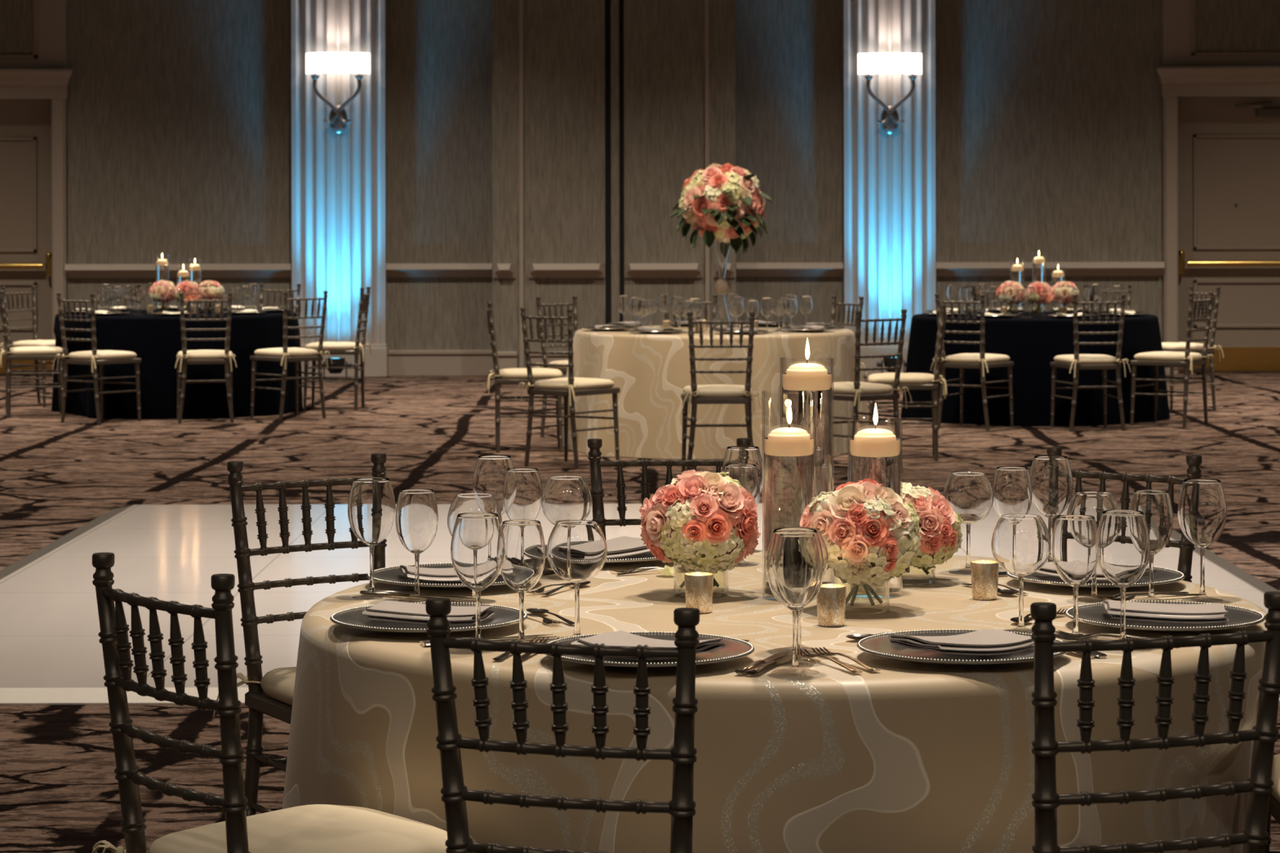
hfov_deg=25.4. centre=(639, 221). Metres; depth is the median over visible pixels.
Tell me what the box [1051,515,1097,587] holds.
bowl
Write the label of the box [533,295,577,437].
banquet chair
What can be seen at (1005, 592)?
spoon
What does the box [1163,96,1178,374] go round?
trim
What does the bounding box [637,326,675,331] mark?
napkin
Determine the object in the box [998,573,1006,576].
knife
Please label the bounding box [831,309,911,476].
banquet chair
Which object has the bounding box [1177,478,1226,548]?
bowl
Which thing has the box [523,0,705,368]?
wall
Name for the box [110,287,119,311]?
wine glass
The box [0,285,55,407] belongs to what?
banquet chair
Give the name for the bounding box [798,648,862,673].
fork
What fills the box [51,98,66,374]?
trim
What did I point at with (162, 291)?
flower arrangement
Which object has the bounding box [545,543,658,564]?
charger plate
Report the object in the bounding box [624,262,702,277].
trim
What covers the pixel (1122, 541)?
bowl
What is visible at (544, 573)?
fork
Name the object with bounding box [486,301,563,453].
banquet chair
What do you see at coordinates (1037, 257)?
candle
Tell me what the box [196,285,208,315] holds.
wine glass
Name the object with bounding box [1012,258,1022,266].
candle
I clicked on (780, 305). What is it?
wine glass
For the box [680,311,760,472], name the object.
banquet chair
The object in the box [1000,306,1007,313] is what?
votive holder
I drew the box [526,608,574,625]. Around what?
spoon
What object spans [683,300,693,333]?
wine glass
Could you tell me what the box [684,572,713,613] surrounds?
votive holder
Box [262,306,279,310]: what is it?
napkin
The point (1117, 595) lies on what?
fork
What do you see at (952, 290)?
wine glass
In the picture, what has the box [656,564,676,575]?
fallen leaves
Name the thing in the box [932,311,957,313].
napkin
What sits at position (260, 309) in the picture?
charger plate
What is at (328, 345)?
seat cushion
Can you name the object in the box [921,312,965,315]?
charger plate
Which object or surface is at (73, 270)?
trim
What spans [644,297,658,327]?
wine glass
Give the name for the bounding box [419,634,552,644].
knife
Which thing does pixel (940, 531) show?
flower arrangement
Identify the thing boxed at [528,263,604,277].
trim
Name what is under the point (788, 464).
vase
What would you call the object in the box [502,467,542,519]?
wine glass
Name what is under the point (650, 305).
wine glass
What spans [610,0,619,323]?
wall partition
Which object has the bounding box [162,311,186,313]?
napkin
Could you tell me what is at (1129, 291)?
banquet chair
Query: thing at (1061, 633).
fork
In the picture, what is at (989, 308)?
napkin
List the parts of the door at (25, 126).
moulding, moulding, kick plate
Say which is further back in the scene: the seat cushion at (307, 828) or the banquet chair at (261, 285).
the banquet chair at (261, 285)
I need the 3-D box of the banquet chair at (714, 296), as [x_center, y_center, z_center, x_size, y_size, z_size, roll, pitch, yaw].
[0.374,0.957,19.086,0.433,0.927,0.473,0,0,-9]
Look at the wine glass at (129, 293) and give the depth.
21.06 m
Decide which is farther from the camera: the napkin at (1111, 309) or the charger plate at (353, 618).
the napkin at (1111, 309)
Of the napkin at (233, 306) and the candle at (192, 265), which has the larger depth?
the napkin at (233, 306)
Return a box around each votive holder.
[146,305,153,314]
[191,305,196,314]
[214,305,220,314]
[662,320,670,328]
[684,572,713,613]
[693,324,699,332]
[699,320,707,330]
[754,320,758,328]
[816,583,846,626]
[970,560,999,599]
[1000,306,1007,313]
[1059,306,1066,313]
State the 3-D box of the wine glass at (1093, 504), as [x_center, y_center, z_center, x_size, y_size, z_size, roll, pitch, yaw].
[0.813,0.582,5.095,0.098,0.192,0.098,0,0,-43]
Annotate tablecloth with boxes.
[51,309,302,418]
[282,550,1279,852]
[562,324,868,459]
[900,311,1169,426]
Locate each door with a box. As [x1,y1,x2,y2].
[0,100,52,374]
[1177,97,1279,372]
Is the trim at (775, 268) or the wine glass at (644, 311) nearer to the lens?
the wine glass at (644, 311)
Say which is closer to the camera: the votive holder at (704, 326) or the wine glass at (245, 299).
the votive holder at (704, 326)
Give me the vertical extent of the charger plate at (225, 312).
0.017 m
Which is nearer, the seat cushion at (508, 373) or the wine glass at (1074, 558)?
the wine glass at (1074, 558)
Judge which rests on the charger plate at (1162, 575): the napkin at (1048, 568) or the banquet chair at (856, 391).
the napkin at (1048, 568)
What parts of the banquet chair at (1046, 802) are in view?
post, rail, rail, rail, rail, post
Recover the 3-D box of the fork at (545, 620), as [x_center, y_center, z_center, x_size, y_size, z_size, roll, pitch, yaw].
[-0.174,0.674,4.846,0.021,0.008,0.168,0,0,-26]
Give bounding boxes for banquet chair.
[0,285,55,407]
[0,289,63,417]
[53,293,141,424]
[92,552,447,852]
[95,284,142,309]
[174,292,236,423]
[213,453,386,816]
[249,290,332,420]
[259,283,304,346]
[302,286,372,410]
[425,597,699,852]
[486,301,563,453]
[515,307,620,469]
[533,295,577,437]
[587,438,751,540]
[664,294,717,324]
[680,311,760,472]
[830,295,867,380]
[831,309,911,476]
[867,302,946,460]
[930,293,1013,430]
[965,284,1009,311]
[1030,591,1279,852]
[1046,446,1201,582]
[1049,293,1130,431]
[1083,284,1132,311]
[1129,291,1216,427]
[1161,285,1223,413]
[1264,753,1279,852]
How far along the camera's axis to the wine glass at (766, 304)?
17.37 m
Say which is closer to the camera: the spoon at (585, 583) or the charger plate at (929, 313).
the spoon at (585, 583)
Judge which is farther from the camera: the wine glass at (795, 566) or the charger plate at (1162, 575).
the charger plate at (1162, 575)
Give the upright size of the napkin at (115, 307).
0.029 m
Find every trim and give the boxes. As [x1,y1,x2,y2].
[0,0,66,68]
[0,68,72,98]
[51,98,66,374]
[64,263,291,278]
[386,262,492,277]
[492,263,515,278]
[519,0,524,368]
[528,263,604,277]
[604,0,624,324]
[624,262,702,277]
[704,0,709,324]
[712,262,735,277]
[735,262,843,276]
[935,262,1164,275]
[1156,66,1279,96]
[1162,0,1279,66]
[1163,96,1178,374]
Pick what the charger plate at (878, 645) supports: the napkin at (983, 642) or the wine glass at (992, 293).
the napkin at (983, 642)
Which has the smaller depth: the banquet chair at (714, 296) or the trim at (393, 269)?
the banquet chair at (714, 296)
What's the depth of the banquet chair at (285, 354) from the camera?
20.57 m
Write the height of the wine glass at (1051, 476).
0.215 m
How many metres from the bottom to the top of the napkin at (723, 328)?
0.025 m
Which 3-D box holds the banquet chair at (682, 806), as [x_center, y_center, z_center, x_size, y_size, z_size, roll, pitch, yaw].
[-0.038,0.958,3.891,0.433,0.927,0.473,0,0,18]
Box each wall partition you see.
[492,0,519,368]
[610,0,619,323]
[708,0,736,324]
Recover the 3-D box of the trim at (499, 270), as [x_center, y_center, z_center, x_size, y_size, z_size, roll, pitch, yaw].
[-1.238,0.446,25.900,0.214,0.131,0.100,0,0,0]
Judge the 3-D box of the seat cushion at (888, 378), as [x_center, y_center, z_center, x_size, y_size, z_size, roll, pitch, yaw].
[1.575,0.937,17.070,0.415,0.059,0.392,0,0,5]
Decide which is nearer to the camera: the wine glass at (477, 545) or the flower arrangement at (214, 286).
the wine glass at (477, 545)
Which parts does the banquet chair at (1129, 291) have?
post, rail, post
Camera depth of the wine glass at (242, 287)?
21.57 m
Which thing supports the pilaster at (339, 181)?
attached to the wall at (1049, 113)
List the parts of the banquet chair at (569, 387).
post, rail, rail, rail, rail, leg, post, seat, leg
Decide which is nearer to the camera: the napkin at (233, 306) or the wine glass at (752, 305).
the wine glass at (752, 305)
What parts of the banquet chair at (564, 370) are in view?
post, rail, rail, rail, rail, seat, post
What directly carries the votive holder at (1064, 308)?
on the tablecloth at (1032, 344)
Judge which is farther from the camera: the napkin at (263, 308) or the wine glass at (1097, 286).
the napkin at (263, 308)
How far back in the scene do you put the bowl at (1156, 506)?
5.04 m
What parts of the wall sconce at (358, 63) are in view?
arm, lamp shade, plate, arm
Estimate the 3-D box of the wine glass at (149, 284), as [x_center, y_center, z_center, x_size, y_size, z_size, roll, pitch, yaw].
[-3.778,0.580,22.042,0.087,0.215,0.086,0,0,0]
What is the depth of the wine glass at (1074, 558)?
4.60 m
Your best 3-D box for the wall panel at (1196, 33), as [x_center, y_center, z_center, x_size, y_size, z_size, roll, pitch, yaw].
[6.035,-3.012,26.265,2.409,3.161,0.070,0,0,0]
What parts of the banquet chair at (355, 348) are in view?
leg, leg, seat, post, post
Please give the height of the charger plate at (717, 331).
0.017 m
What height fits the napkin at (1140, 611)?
0.025 m
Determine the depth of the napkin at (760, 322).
18.43 m
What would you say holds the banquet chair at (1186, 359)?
on the floor
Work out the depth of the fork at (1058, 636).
4.59 m
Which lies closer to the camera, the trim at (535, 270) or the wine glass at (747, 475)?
the wine glass at (747, 475)
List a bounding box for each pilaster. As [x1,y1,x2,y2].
[291,0,388,377]
[842,0,935,376]
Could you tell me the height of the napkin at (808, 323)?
0.025 m
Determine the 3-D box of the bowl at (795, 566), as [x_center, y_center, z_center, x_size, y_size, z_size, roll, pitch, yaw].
[0.234,0.525,4.283,0.087,0.122,0.087,0,0,-13]
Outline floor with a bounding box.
[0,371,1279,852]
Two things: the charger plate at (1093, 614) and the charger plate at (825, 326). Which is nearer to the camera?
the charger plate at (1093, 614)
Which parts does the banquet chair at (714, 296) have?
post, rail, post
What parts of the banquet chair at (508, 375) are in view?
post, post, seat, leg, leg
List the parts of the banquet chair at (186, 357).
leg, post, seat, rail, rail, rail, rail, post, leg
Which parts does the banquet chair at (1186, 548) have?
post, rail, rail, post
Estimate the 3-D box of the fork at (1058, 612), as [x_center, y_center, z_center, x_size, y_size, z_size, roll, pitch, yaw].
[0.700,0.672,4.848,0.021,0.008,0.168,0,0,26]
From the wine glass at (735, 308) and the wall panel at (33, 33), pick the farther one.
the wall panel at (33, 33)
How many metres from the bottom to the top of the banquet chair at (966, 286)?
0.927 m
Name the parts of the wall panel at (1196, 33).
moulding, panel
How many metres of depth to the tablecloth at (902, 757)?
4.33 m
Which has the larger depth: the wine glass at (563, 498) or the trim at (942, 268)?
the trim at (942, 268)
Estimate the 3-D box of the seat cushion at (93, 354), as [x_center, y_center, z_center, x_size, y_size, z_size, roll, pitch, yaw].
[-3.852,0.948,20.319,0.392,0.059,0.415,0,0,36]
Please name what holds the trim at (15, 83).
attached to the wall at (1049, 113)
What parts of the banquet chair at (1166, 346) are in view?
leg, post, seat, rail, post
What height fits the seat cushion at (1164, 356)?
0.059 m
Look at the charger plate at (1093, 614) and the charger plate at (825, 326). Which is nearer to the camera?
the charger plate at (1093, 614)
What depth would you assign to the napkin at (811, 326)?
17.48 m
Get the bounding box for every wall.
[0,0,1279,350]
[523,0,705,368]
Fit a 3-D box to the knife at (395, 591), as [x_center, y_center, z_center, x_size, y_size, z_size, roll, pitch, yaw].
[-0.392,0.675,5.154,0.230,0.006,0.020,0,0,25]
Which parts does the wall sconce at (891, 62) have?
arm, lamp shade, plate, arm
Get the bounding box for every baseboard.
[388,350,493,376]
[493,351,517,377]
[529,351,568,377]
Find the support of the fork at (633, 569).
on the tablecloth at (902, 757)
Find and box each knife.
[360,590,471,600]
[367,589,475,599]
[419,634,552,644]
[422,635,556,646]
[733,650,789,674]
[746,652,802,675]
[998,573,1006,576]
[1068,652,1094,658]
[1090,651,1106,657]
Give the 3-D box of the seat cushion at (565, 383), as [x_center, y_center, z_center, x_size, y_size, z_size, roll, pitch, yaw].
[-0.398,0.941,16.599,0.392,0.059,0.415,0,0,36]
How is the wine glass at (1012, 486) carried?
on the tablecloth at (902, 757)
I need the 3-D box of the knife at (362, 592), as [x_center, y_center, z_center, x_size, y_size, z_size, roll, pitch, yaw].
[-0.404,0.675,5.137,0.230,0.006,0.020,0,0,26]
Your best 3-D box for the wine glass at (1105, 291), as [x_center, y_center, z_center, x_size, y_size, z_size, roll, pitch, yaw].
[3.344,0.574,20.452,0.077,0.198,0.076,0,0,0]
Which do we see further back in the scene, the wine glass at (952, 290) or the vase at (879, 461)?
the wine glass at (952, 290)
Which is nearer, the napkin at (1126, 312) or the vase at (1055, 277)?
the napkin at (1126, 312)
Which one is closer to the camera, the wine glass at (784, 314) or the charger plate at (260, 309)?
the wine glass at (784, 314)
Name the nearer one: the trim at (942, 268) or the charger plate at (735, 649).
the charger plate at (735, 649)
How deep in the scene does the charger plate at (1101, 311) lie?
20.72 m
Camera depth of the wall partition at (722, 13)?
25.95 m
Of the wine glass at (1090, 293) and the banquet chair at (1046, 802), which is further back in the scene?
the wine glass at (1090, 293)
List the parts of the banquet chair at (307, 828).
post, rail, rail, rail, rail, post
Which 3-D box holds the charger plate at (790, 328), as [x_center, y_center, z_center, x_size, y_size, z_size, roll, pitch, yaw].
[1.038,0.665,17.530,0.330,0.017,0.330,0,0,33]
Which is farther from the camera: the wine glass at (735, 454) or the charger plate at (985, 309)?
the charger plate at (985, 309)
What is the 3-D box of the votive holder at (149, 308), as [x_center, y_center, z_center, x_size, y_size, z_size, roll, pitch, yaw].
[-3.644,0.654,21.170,0.051,0.066,0.051,0,0,0]
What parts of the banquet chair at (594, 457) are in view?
post, rail, rail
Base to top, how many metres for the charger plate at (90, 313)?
0.017 m
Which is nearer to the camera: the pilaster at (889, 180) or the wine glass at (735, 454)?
the wine glass at (735, 454)
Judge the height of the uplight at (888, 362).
0.190 m
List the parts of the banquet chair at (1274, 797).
leg, seat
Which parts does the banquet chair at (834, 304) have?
post, rail, rail, post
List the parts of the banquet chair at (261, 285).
post, rail, rail, post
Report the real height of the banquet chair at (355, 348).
0.927 m
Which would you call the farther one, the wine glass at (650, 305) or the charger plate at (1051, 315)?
the charger plate at (1051, 315)
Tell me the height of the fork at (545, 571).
0.010 m
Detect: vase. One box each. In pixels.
[155,261,168,311]
[177,264,190,312]
[188,266,200,311]
[712,235,730,329]
[762,391,816,600]
[780,357,834,584]
[848,417,902,597]
[1010,259,1024,313]
[1031,252,1045,314]
[1051,266,1065,312]
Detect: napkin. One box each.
[75,308,90,311]
[94,310,121,313]
[99,306,126,309]
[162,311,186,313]
[231,305,257,308]
[231,309,257,312]
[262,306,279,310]
[362,600,495,625]
[398,564,502,583]
[571,630,725,660]
[594,324,622,328]
[605,536,650,559]
[608,321,640,325]
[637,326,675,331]
[673,319,702,323]
[722,327,758,331]
[755,320,786,324]
[791,324,824,329]
[806,322,831,326]
[888,628,1034,655]
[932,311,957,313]
[946,308,958,311]
[984,312,1010,315]
[986,306,1009,310]
[1034,561,1156,580]
[1056,312,1082,315]
[1066,307,1082,310]
[1102,600,1228,623]
[1109,308,1135,311]
[1111,311,1135,314]
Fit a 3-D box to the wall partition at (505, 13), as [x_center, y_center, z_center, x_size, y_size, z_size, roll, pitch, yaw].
[-1.225,-1.577,26.280,0.248,6.000,0.660,0,0,0]
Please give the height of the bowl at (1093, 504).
0.099 m
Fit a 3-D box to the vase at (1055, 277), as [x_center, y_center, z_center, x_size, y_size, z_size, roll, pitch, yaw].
[3.050,0.500,20.750,0.099,0.345,0.099,0,0,0]
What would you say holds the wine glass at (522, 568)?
on the tablecloth at (902, 757)
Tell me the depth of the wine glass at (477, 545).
4.49 m
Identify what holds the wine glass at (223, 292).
on the tablecloth at (155, 339)
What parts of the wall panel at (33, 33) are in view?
panel, moulding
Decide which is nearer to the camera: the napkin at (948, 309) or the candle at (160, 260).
the napkin at (948, 309)
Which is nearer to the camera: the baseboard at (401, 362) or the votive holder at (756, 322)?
the votive holder at (756, 322)
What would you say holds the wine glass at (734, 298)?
on the tablecloth at (651, 371)
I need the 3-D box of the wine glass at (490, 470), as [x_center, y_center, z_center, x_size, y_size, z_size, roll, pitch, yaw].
[-0.289,0.573,5.647,0.087,0.215,0.087,0,0,41]
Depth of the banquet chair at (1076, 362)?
19.19 m
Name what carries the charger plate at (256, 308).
on the tablecloth at (155, 339)
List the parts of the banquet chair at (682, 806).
post, rail, rail, rail, rail, post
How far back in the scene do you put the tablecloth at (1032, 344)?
19.80 m
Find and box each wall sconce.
[306,52,369,133]
[857,52,921,133]
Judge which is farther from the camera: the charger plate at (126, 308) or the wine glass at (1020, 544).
the charger plate at (126, 308)
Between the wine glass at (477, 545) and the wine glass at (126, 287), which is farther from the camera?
the wine glass at (126, 287)
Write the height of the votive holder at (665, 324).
0.066 m
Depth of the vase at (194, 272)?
21.66 m
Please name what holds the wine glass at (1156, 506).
on the tablecloth at (902, 757)
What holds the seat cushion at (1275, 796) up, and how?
on the banquet chair at (1274, 797)
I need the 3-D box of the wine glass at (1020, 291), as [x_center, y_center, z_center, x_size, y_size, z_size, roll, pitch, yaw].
[2.707,0.575,20.111,0.077,0.198,0.076,0,0,0]
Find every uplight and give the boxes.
[321,357,351,377]
[876,356,906,373]
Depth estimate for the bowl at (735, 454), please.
5.83 m
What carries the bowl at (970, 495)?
on the wine glass at (970, 495)
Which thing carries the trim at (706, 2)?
attached to the wall partition at (722, 13)
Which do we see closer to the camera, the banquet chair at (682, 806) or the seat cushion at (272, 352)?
the banquet chair at (682, 806)
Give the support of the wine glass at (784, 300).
on the tablecloth at (651, 371)
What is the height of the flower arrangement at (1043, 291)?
0.249 m
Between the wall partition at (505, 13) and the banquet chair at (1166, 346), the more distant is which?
the wall partition at (505, 13)
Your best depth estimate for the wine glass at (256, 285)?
21.75 m
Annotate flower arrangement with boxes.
[148,280,176,311]
[173,280,199,311]
[198,280,223,313]
[639,469,760,598]
[799,478,921,613]
[900,481,963,585]
[995,280,1024,314]
[1027,280,1053,315]
[1051,280,1078,314]
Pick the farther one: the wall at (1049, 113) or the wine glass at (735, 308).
the wall at (1049, 113)
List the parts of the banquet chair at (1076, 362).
leg, post, seat, rail, rail, rail, rail, leg, post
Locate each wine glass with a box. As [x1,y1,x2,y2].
[92,284,104,310]
[100,284,110,310]
[102,287,111,311]
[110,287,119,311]
[113,285,122,310]
[124,286,133,311]
[125,288,134,315]
[132,288,142,315]
[133,285,144,315]
[146,282,155,311]
[173,288,186,311]
[187,288,197,315]
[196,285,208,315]
[218,288,231,314]
[232,287,242,310]
[236,286,245,310]
[241,285,247,309]
[244,284,256,309]
[248,283,259,309]
[347,477,395,599]
[395,488,438,603]
[447,493,502,604]
[450,512,505,649]
[472,454,514,515]
[500,520,545,641]
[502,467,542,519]
[541,475,592,580]
[546,520,607,640]
[617,294,629,326]
[628,297,642,332]
[638,299,648,326]
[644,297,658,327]
[644,299,652,326]
[657,293,671,327]
[671,296,683,327]
[671,301,684,332]
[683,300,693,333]
[688,297,702,333]
[721,445,764,553]
[722,463,759,567]
[725,293,737,326]
[728,301,744,328]
[731,296,742,327]
[740,297,753,327]
[746,300,759,317]
[760,297,773,333]
[766,527,824,672]
[766,527,828,650]
[773,299,786,331]
[777,298,786,328]
[779,297,789,328]
[784,293,796,328]
[786,298,797,330]
[788,533,821,661]
[799,295,813,325]
[942,471,993,575]
[946,284,958,307]
[959,287,967,312]
[965,286,977,316]
[975,284,986,312]
[975,288,981,308]
[987,286,997,313]
[991,514,1050,631]
[992,466,1031,568]
[1005,289,1017,316]
[1017,288,1026,317]
[1022,287,1035,317]
[1029,455,1073,561]
[1051,515,1097,638]
[1055,289,1069,313]
[1066,491,1119,603]
[1071,288,1082,308]
[1084,286,1096,317]
[1089,284,1100,313]
[1093,288,1102,315]
[1095,509,1150,639]
[1100,288,1110,315]
[1111,284,1122,311]
[1129,488,1173,601]
[1177,478,1226,603]
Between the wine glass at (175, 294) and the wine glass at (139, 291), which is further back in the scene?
the wine glass at (175, 294)
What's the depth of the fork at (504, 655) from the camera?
4.44 m
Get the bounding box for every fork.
[492,636,548,660]
[520,636,563,660]
[526,582,569,594]
[526,613,563,625]
[542,569,554,572]
[542,571,555,575]
[609,566,663,573]
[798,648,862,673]
[811,647,879,671]
[998,584,1028,595]
[1031,608,1067,624]
[1054,630,1151,638]
[1054,633,1134,640]
[1088,591,1189,599]
[1101,593,1201,601]
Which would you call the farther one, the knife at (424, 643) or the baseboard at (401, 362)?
the baseboard at (401, 362)
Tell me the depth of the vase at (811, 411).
5.22 m
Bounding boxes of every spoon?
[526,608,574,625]
[540,581,591,595]
[614,566,688,575]
[845,631,899,639]
[961,582,1017,595]
[1010,613,1032,622]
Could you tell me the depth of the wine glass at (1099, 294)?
20.36 m
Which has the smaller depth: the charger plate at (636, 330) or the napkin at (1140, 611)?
the napkin at (1140, 611)
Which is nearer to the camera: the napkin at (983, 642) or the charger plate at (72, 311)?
the napkin at (983, 642)
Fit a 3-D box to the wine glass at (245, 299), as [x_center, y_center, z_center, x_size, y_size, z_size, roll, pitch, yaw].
[-3.007,0.587,21.695,0.077,0.198,0.076,0,0,0]
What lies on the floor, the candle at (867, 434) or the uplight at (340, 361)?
the uplight at (340, 361)
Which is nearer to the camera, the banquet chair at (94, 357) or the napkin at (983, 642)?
the napkin at (983, 642)
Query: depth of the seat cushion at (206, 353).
20.15 m
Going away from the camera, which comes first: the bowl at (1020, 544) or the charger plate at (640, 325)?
the bowl at (1020, 544)
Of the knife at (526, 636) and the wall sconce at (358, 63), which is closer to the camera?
the knife at (526, 636)
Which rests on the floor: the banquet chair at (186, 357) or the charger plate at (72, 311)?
the banquet chair at (186, 357)
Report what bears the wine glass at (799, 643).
on the tablecloth at (902, 757)
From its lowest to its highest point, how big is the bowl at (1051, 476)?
0.122 m
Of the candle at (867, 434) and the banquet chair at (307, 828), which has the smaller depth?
the banquet chair at (307, 828)
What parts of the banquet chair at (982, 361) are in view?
post, rail, rail, leg, rail, rail, seat, post, leg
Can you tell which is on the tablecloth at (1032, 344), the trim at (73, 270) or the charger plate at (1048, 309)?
the charger plate at (1048, 309)
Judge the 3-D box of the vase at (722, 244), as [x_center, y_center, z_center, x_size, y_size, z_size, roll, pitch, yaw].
[0.518,0.379,17.900,0.150,0.598,0.150,0,0,0]
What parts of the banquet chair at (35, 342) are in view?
post, rail, rail, rail, rail, post, leg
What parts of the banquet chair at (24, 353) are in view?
post, post, seat, leg, leg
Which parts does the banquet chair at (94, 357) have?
post, rail, rail, rail, rail, post, seat, leg, leg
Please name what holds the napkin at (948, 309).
on the charger plate at (962, 311)
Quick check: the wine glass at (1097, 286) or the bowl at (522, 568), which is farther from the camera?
the wine glass at (1097, 286)
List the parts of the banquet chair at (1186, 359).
leg, leg, seat, post, rail, rail, rail, rail, post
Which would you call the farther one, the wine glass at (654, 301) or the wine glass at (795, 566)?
the wine glass at (654, 301)
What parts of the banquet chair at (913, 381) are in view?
leg, seat, post, post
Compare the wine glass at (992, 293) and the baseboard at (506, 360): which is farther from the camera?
the baseboard at (506, 360)
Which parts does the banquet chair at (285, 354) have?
leg, post, seat, leg, rail, rail, rail, rail, post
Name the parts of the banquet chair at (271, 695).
post, seat, rail, rail, rail, rail, post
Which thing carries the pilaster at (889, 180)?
attached to the wall at (1049, 113)
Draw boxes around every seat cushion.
[9,346,63,355]
[12,339,55,346]
[68,350,136,359]
[147,804,447,852]
[177,349,232,359]
[253,347,317,356]
[260,666,296,705]
[304,341,361,350]
[499,368,562,378]
[533,377,614,390]
[549,360,568,369]
[683,384,752,397]
[831,382,893,394]
[867,372,933,384]
[945,353,1009,363]
[1053,354,1115,364]
[1133,351,1202,361]
[1161,342,1208,351]
[1271,753,1279,803]
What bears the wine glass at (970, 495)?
on the tablecloth at (902, 757)
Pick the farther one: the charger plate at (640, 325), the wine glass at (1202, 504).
the charger plate at (640, 325)
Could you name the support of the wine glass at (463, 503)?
on the tablecloth at (902, 757)
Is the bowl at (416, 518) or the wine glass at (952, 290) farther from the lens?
the wine glass at (952, 290)
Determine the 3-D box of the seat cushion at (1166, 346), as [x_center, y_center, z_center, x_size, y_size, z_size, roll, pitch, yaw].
[4.029,0.932,21.299,0.415,0.059,0.392,0,0,-24]
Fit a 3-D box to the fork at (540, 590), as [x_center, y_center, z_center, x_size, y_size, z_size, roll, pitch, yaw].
[-0.167,0.674,5.247,0.021,0.008,0.168,0,0,24]
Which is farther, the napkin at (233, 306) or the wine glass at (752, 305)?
the napkin at (233, 306)
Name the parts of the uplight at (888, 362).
knob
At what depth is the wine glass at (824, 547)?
4.49 m
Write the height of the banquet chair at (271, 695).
0.927 m
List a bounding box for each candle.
[157,253,167,261]
[178,264,188,272]
[189,259,199,266]
[768,401,810,439]
[786,338,827,374]
[853,403,896,440]
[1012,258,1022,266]
[1033,250,1044,259]
[1053,264,1063,273]
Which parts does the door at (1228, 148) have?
kick plate, moulding, moulding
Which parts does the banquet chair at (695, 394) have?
leg, post, seat, rail, rail, rail, rail, leg, post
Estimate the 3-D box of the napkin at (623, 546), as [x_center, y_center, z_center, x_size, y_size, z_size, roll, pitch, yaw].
[-0.069,0.654,5.701,0.203,0.030,0.138,0,0,-38]
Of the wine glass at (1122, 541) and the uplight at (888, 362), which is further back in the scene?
the uplight at (888, 362)
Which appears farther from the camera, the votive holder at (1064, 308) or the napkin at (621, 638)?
the votive holder at (1064, 308)
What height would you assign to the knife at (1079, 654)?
0.006 m
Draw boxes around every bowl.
[347,477,395,546]
[395,488,438,554]
[447,493,502,537]
[450,512,505,591]
[500,520,545,593]
[541,475,592,525]
[546,520,607,582]
[721,445,764,491]
[722,463,759,506]
[766,527,824,611]
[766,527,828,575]
[942,471,993,524]
[991,514,1050,576]
[992,466,1031,518]
[1029,455,1073,518]
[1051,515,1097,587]
[1066,491,1119,528]
[1095,509,1150,588]
[1129,488,1173,555]
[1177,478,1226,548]
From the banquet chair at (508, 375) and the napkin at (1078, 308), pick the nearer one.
the banquet chair at (508, 375)
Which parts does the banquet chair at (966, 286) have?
post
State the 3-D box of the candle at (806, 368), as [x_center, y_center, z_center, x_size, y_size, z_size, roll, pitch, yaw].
[0.308,0.263,5.260,0.077,0.096,0.077,0,0,24]
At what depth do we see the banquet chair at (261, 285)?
23.10 m
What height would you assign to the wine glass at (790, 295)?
0.215 m
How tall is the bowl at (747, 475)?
0.115 m
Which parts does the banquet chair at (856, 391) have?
post, seat, rail, rail, rail, rail, post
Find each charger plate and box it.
[62,310,97,313]
[84,311,128,315]
[94,307,133,311]
[152,312,196,315]
[222,311,265,314]
[223,306,262,310]
[256,308,290,311]
[329,602,527,633]
[366,562,542,588]
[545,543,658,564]
[546,631,754,667]
[582,326,634,330]
[598,324,649,327]
[628,328,683,333]
[670,322,708,325]
[713,329,767,333]
[743,322,794,326]
[782,327,835,331]
[792,324,844,328]
[856,629,1067,664]
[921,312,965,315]
[925,310,969,312]
[972,314,1018,317]
[977,308,1008,311]
[1006,565,1185,588]
[1047,314,1094,317]
[1048,309,1089,311]
[1064,600,1264,631]
[1101,311,1145,312]
[1101,312,1146,315]
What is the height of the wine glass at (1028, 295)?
0.215 m
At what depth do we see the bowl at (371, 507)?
5.12 m

